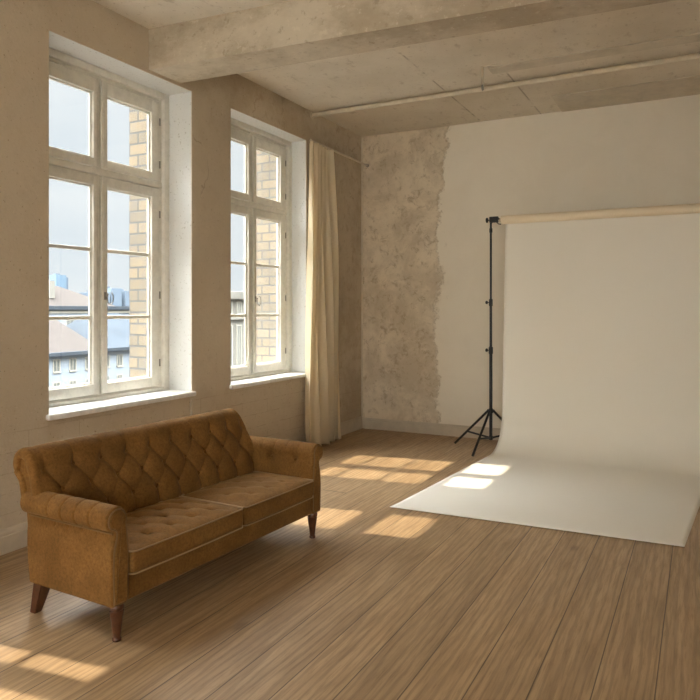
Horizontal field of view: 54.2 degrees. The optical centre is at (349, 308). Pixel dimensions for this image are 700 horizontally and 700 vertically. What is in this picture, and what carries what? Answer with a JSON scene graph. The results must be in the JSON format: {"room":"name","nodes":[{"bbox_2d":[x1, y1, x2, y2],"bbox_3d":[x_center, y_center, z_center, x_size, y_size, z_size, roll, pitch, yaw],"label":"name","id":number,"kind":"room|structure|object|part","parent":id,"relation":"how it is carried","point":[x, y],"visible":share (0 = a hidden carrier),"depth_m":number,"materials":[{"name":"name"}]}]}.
{"room":"studio","nodes":[
{"label":"studio","id":0,"kind":"room"},
{"bbox_2d":[0,0,360,529],"bbox_3d":[-2.543,-0.335,3.747,0.330,3.670,11.140,0,0,27],"label":"wall","id":1,"kind":"structure","parent":0,"point":[201,112],"depth_m":5.78,"materials":[{"name":"paint"}]},
{"bbox_2d":[46,48,195,420],"bbox_3d":[-1.949,-0.525,5.266,0.740,2.610,1.461,0,0,27],"label":"window","id":2,"kind":"structure","parent":1,"relation":"in","point":[93,170],"depth_m":5.26,"materials":[{"name":"beige paint"}]},
{"bbox_3d":[-2.063,-1.413,4.963,0.058,0.667,0.552,0,0,27],"label":"sash","id":3,"kind":"part","parent":2,"relation":"part of","materials":[{"name":"beige paint"}]},
{"bbox_3d":[-2.063,-0.183,4.963,0.058,1.661,0.552,0,0,27],"label":"sash","id":4,"kind":"part","parent":2,"relation":"part of","materials":[{"name":"beige paint"}]},
{"bbox_3d":[-1.859,-0.082,5.263,0.038,0.098,0.079,0,0,27],"label":"handle","id":5,"kind":"part","parent":2,"relation":"part of","materials":[{"name":"silver metal"}]},
{"bbox_3d":[-1.771,0.713,5.174,0.340,0.045,1.461,0,0,27],"label":"sill","id":6,"kind":"part","parent":2,"relation":"part of","materials":[{"name":"white paint"}]},
{"bbox_3d":[-1.777,-1.413,5.508,0.068,0.667,0.631,0,0,27],"label":"sash","id":7,"kind":"part","parent":2,"relation":"part of","materials":[{"name":"beige paint"}]},
{"bbox_3d":[-1.777,-0.183,5.508,0.068,1.661,0.631,0,0,27],"label":"sash","id":8,"kind":"part","parent":2,"relation":"part of","materials":[{"name":"beige paint"}]},
{"bbox_2d":[0,416,362,555],"bbox_3d":[-2.358,1.425,3.755,0.043,0.150,10.923,0,0,27],"label":"baseboard","id":9,"kind":"structure","parent":1,"relation":"attached to","point":[12,538],"depth_m":4.29,"materials":[{"name":"paint"}]},
{"bbox_2d":[229,118,305,389],"bbox_3d":[-1.075,-0.525,6.966,0.740,2.610,1.384,0,0,27],"label":"window","id":10,"kind":"structure","parent":1,"relation":"in","point":[247,204],"depth_m":7.03,"materials":[{"name":"beige paint"}]},
{"bbox_3d":[-1.129,-1.413,6.647,0.058,0.667,0.502,0,0,27],"label":"sash","id":11,"kind":"part","parent":10,"relation":"part of","materials":[{"name":"beige paint"}]},
{"bbox_3d":[-1.129,-0.183,6.647,0.058,1.661,0.502,0,0,27],"label":"sash","id":12,"kind":"part","parent":10,"relation":"part of","materials":[{"name":"beige paint"}]},
{"bbox_3d":[-0.870,0.713,6.861,0.280,0.045,1.384,0,0,27],"label":"sill","id":13,"kind":"part","parent":10,"relation":"part of","materials":[{"name":"white paint"}]},
{"bbox_3d":[-0.861,-1.413,7.158,0.068,0.667,0.604,0,0,27],"label":"sash","id":14,"kind":"part","parent":10,"relation":"part of","materials":[{"name":"beige paint"}]},
{"bbox_3d":[-0.861,-0.183,7.158,0.068,1.661,0.604,0,0,27],"label":"sash","id":15,"kind":"part","parent":10,"relation":"part of","materials":[{"name":"beige paint"}]},
{"bbox_2d":[149,0,674,82],"bbox_3d":[1.696,-2.013,4.097,6.933,0.315,0.359,0,0,23],"label":"ceiling beam","id":16,"kind":"structure","parent":1,"relation":"attached to","point":[290,32],"depth_m":4.76,"materials":[{"name":"paint"}]},
{"bbox_2d":[129,108,276,377],"bbox_3d":[-2.231,4.750,5.082,0.325,21.500,17.000,0,0,27],"label":"wall","id":17,"kind":"structure","parent":0,"point":[266,164],"depth_m":6.01,"materials":[{"name":"yellow brick"}]},
{"bbox_2d":[0,428,699,699],"bbox_3d":[0.655,1.625,2.216,7.440,0.250,11.340,0,0,27],"label":"floor","id":18,"kind":"structure","parent":0,"point":[384,602],"depth_m":3.36,"materials":[{"name":"brown wood"}]},
{"bbox_2d":[13,408,322,641],"bbox_3d":[-0.921,1.091,3.951,0.745,0.818,1.778,0,0,30],"label":"tufted sofa","id":19,"kind":"object","parent":18,"relation":"on","point":[113,517],"visible":1,"depth_m":3.63,"materials":[{"name":"fabric"}]},
{"bbox_3d":[-1.540,1.049,3.351,0.164,0.562,0.028,0,0,30],"label":"panel","id":20,"kind":"part","parent":19,"relation":"part of","materials":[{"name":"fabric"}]},
{"bbox_3d":[-1.524,1.416,3.371,0.111,0.168,0.067,0,0,30],"label":"leg","id":21,"kind":"part","parent":19,"relation":"part of","materials":[{"name":"brown wood"}]},
{"bbox_3d":[-1.307,1.111,3.223,0.616,0.453,0.131,0,0,30],"label":"arm","id":22,"kind":"part","parent":19,"relation":"part of","materials":[{"name":"fabric"}]},
{"bbox_3d":[-1.057,1.417,3.099,0.068,0.166,0.068,0,0,30],"label":"leg","id":23,"kind":"part","parent":19,"relation":"part of","materials":[{"name":"brown wood"}]},
{"bbox_3d":[-1.148,0.996,4.042,0.261,0.628,1.670,0,0,30],"label":"backrest","id":24,"kind":"part","parent":19,"relation":"part of","materials":[{"name":"fabric"}]},
{"bbox_2d":[126,497,242,572],"bbox_3d":[-1.000,1.144,3.584,0.498,0.136,0.803,0,0,30],"label":"seat cushion","id":25,"kind":"object","parent":19,"relation":"on","point":[160,530],"depth_m":3.51,"materials":[{"name":"fabric"}]},
{"bbox_3d":[-0.882,1.268,3.928,0.572,0.135,1.680,0,0,30],"label":"frame","id":26,"kind":"part","parent":19,"relation":"part of","materials":[{"name":"fabric"}]},
{"bbox_2d":[183,472,313,524],"bbox_3d":[-0.617,1.144,4.242,0.498,0.136,0.711,0,0,30],"label":"seat cushion","id":27,"kind":"object","parent":19,"relation":"on","point":[261,496],"depth_m":4.14,"materials":[{"name":"fabric"}]},
{"bbox_3d":[-0.478,1.111,4.645,0.616,0.453,0.131,0,0,30],"label":"arm","id":28,"kind":"part","parent":19,"relation":"part of","materials":[{"name":"fabric"}]},
{"bbox_3d":[-0.247,1.417,4.489,0.068,0.166,0.068,0,0,30],"label":"leg","id":29,"kind":"part","parent":19,"relation":"part of","materials":[{"name":"brown wood"}]},
{"bbox_2d":[454,216,501,456],"bbox_3d":[1.408,0.257,7.422,0.881,2.481,0.596,0,0,-38],"label":"stand","id":30,"kind":"object","parent":18,"relation":"on","point":[495,219],"visible":0.98,"depth_m":7.29,"materials":[{"name":"black metal"}]},
{"bbox_3d":[1.324,1.286,7.460,0.438,0.422,0.025,0,0,42],"label":"leg","id":31,"kind":"part","parent":30,"relation":"part of","materials":[{"name":"black metal"}]},
{"bbox_3d":[1.364,1.286,7.104,0.025,0.422,0.439,0,0,35],"label":"leg","id":32,"kind":"part","parent":30,"relation":"part of","materials":[{"name":"black metal"}]},
{"bbox_3d":[1.727,1.286,7.386,0.438,0.422,0.025,0,0,-21],"label":"leg","id":33,"kind":"part","parent":30,"relation":"part of","materials":[{"name":"black metal"}]},
{"bbox_2d":[390,203,699,546],"bbox_3d":[1.921,0.255,5.730,2.361,2.487,2.502,0,0,27],"label":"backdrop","id":34,"kind":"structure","parent":30,"relation":"hanging from","point":[600,430],"depth_m":6.66,"materials":[{"name":"beige paper"}]},
{"bbox_2d":[93,0,699,136],"bbox_3d":[0.655,-2.295,2.216,7.440,0.250,11.340,0,0,27],"label":"ceiling","id":35,"kind":"structure","parent":0,"point":[450,64],"depth_m":6.12,"materials":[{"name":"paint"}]},
{"bbox_2d":[481,63,496,90],"bbox_3d":[1.236,-2.059,6.080,0.140,0.223,0.056,0,0,27],"label":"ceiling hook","id":36,"kind":"object","parent":35,"relation":"attached to","point":[482,67],"visible":1,"depth_m":6.10,"materials":[{"name":"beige metal"}]},
{"bbox_2d":[310,53,699,118],"bbox_3d":[2.625,-2.113,5.918,6.881,0.114,0.081,0,0,28],"label":"ceiling pipe","id":37,"kind":"object","parent":35,"relation":"attached to","point":[691,56],"visible":1,"depth_m":6.45,"materials":[{"name":"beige metal"}]},
{"bbox_2d":[488,33,699,73],"bbox_3d":[3.409,-2.165,5.123,4.800,0.010,0.170,0,0,27],"label":"trim","id":38,"kind":"structure","parent":35,"relation":"attached to","point":[690,38],"depth_m":5.78,"materials":[{"name":"beige concrete"}]},
{"bbox_2d":[363,94,699,427],"bbox_3d":[3.201,-0.335,7.170,7.440,3.710,0.200,0,0,27],"label":"wall","id":39,"kind":"structure","parent":0,"point":[429,195],"depth_m":8.00,"materials":[{"name":"paint"}]},
{"bbox_2d":[310,139,368,166],"bbox_3d":[-0.104,-1.800,7.946,0.044,0.044,1.440,0,0,27],"label":"curtain rod","id":40,"kind":"object","parent":39,"relation":"attached to","point":[328,148],"visible":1,"depth_m":7.97,"materials":[{"name":"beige metal"}]},
{"bbox_2d":[305,141,340,445],"bbox_3d":[-0.270,-0.148,7.574,0.167,3.268,0.783,0,0,27],"label":"curtain","id":41,"kind":"object","parent":40,"relation":"hanging from","point":[322,402],"visible":0.98,"depth_m":7.47,"materials":[{"name":"beige fabric"}]},
{"bbox_2d":[362,417,500,439],"bbox_3d":[3.214,1.433,7.041,6.900,0.135,0.018,0,0,27],"label":"baseboard","id":42,"kind":"structure","parent":39,"relation":"attached to","point":[367,423],"depth_m":8.22,"materials":[{"name":"paint"}]},
{"bbox_2d":[551,75,699,111],"bbox_3d":[4.161,-2.166,6.204,4.450,0.008,0.640,0,0,27],"label":"ceiling","id":43,"kind":"structure","parent":39,"relation":"attached to","point":[690,85],"depth_m":6.89,"materials":[{"name":"beige concrete"}]},
{"label":"outside","id":44,"kind":"structure","parent":0,"visible":0},
{"bbox_3d":[-121.913,15.750,231.305,419.300,0.500,700.000,0,0,27],"label":"ground","id":45,"kind":"structure","parent":44,"visible":0},
{"bbox_2d":[49,274,67,288],"bbox_3d":[-156.207,-1.700,367.266,6.000,34.400,8.500,0,0,27],"label":"tower block","id":46,"kind":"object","parent":45,"relation":"on","point":[60,280],"visible":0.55,"depth_m":364.54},
{"bbox_2d":[49,315,87,386],"bbox_3d":[-40.382,7.550,73.822,13.100,15.900,23.600,0,0,27],"label":"house","id":47,"kind":"structure","parent":45,"relation":"on","point":[68,350],"depth_m":78.00,"materials":[{"name":"paint"}]},
{"bbox_3d":[-32.655,6.325,76.091,0.050,1.250,0.750,0,0,27],"label":"pane","id":48,"kind":"part","parent":47,"relation":"part of","materials":[{"name":"grey glass"}]},
{"bbox_3d":[-31.649,6.325,78.048,0.050,1.250,0.750,0,0,27],"label":"pane","id":49,"kind":"part","parent":47,"relation":"part of","materials":[{"name":"grey glass"}]},
{"bbox_2d":[49,280,113,305],"bbox_3d":[-74.983,4.400,159.964,13.000,22.200,41.000,0,0,27],"label":"house","id":50,"kind":"structure","parent":45,"relation":"on","point":[58,296],"depth_m":164.39,"materials":[{"name":"tile"}]},
{"bbox_2d":[49,306,128,324],"bbox_3d":[-50.404,7.475,129.905,12.000,16.050,65.800,0,0,27],"label":"office block","id":51,"kind":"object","parent":45,"relation":"on","point":[53,310],"visible":0.05,"depth_m":120.83,"materials":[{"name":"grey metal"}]},
{"bbox_2d":[66,313,128,379],"bbox_3d":[-32.331,8.050,90.035,12.600,14.900,12.400,0,0,27],"label":"house","id":52,"kind":"structure","parent":45,"relation":"on","point":[117,329],"depth_m":85.70,"materials":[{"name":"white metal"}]},
{"bbox_3d":[-28.643,6.375,84.991,0.050,1.250,0.750,0,0,27],"label":"pane","id":53,"kind":"part","parent":52,"relation":"part of","materials":[{"name":"grey glass"}]},
{"bbox_2d":[107,286,121,305],"bbox_3d":[-141.620,1.150,402.212,12.000,28.700,8.000,0,0,27],"label":"block","id":54,"kind":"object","parent":45,"relation":"on","point":[117,292],"visible":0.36,"depth_m":399.39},
{"bbox_2d":[122,289,128,305],"bbox_3d":[-136.135,1.850,412.885,12.000,27.300,10.000,0,0,27],"label":"block","id":55,"kind":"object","parent":45,"relation":"on","point":[125,294],"visible":0.21,"depth_m":406.48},
{"bbox_2d":[231,291,243,365],"bbox_3d":[-9.832,6.925,72.119,6.800,17.150,19.300,0,0,27],"label":"stone building","id":56,"kind":"structure","parent":45,"relation":"on","point":[237,297],"depth_m":64.17,"materials":[{"name":"grey stone"}]},
{"bbox_3d":[-11.128,3.700,63.285,0.050,4.200,0.550,0,0,27],"label":"pane","id":57,"kind":"part","parent":56,"relation":"part of","materials":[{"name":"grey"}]},
{"bbox_3d":[-9.832,-1.275,72.119,6.800,0.750,19.300,0,0,27],"label":"cornice","id":58,"kind":"part","parent":56,"relation":"part of","materials":[{"name":"grey stone"}]},
{"bbox_3d":[-10.497,-0.100,64.512,0.050,1.000,0.500,0,0,27],"label":"pane","id":59,"kind":"part","parent":56,"relation":"part of","materials":[{"name":"grey glass"}]},
{"bbox_3d":[-10.497,3.700,64.512,0.050,4.200,0.550,0,0,27],"label":"pane","id":60,"kind":"part","parent":56,"relation":"part of","materials":[{"name":"grey glass"}]}
]}

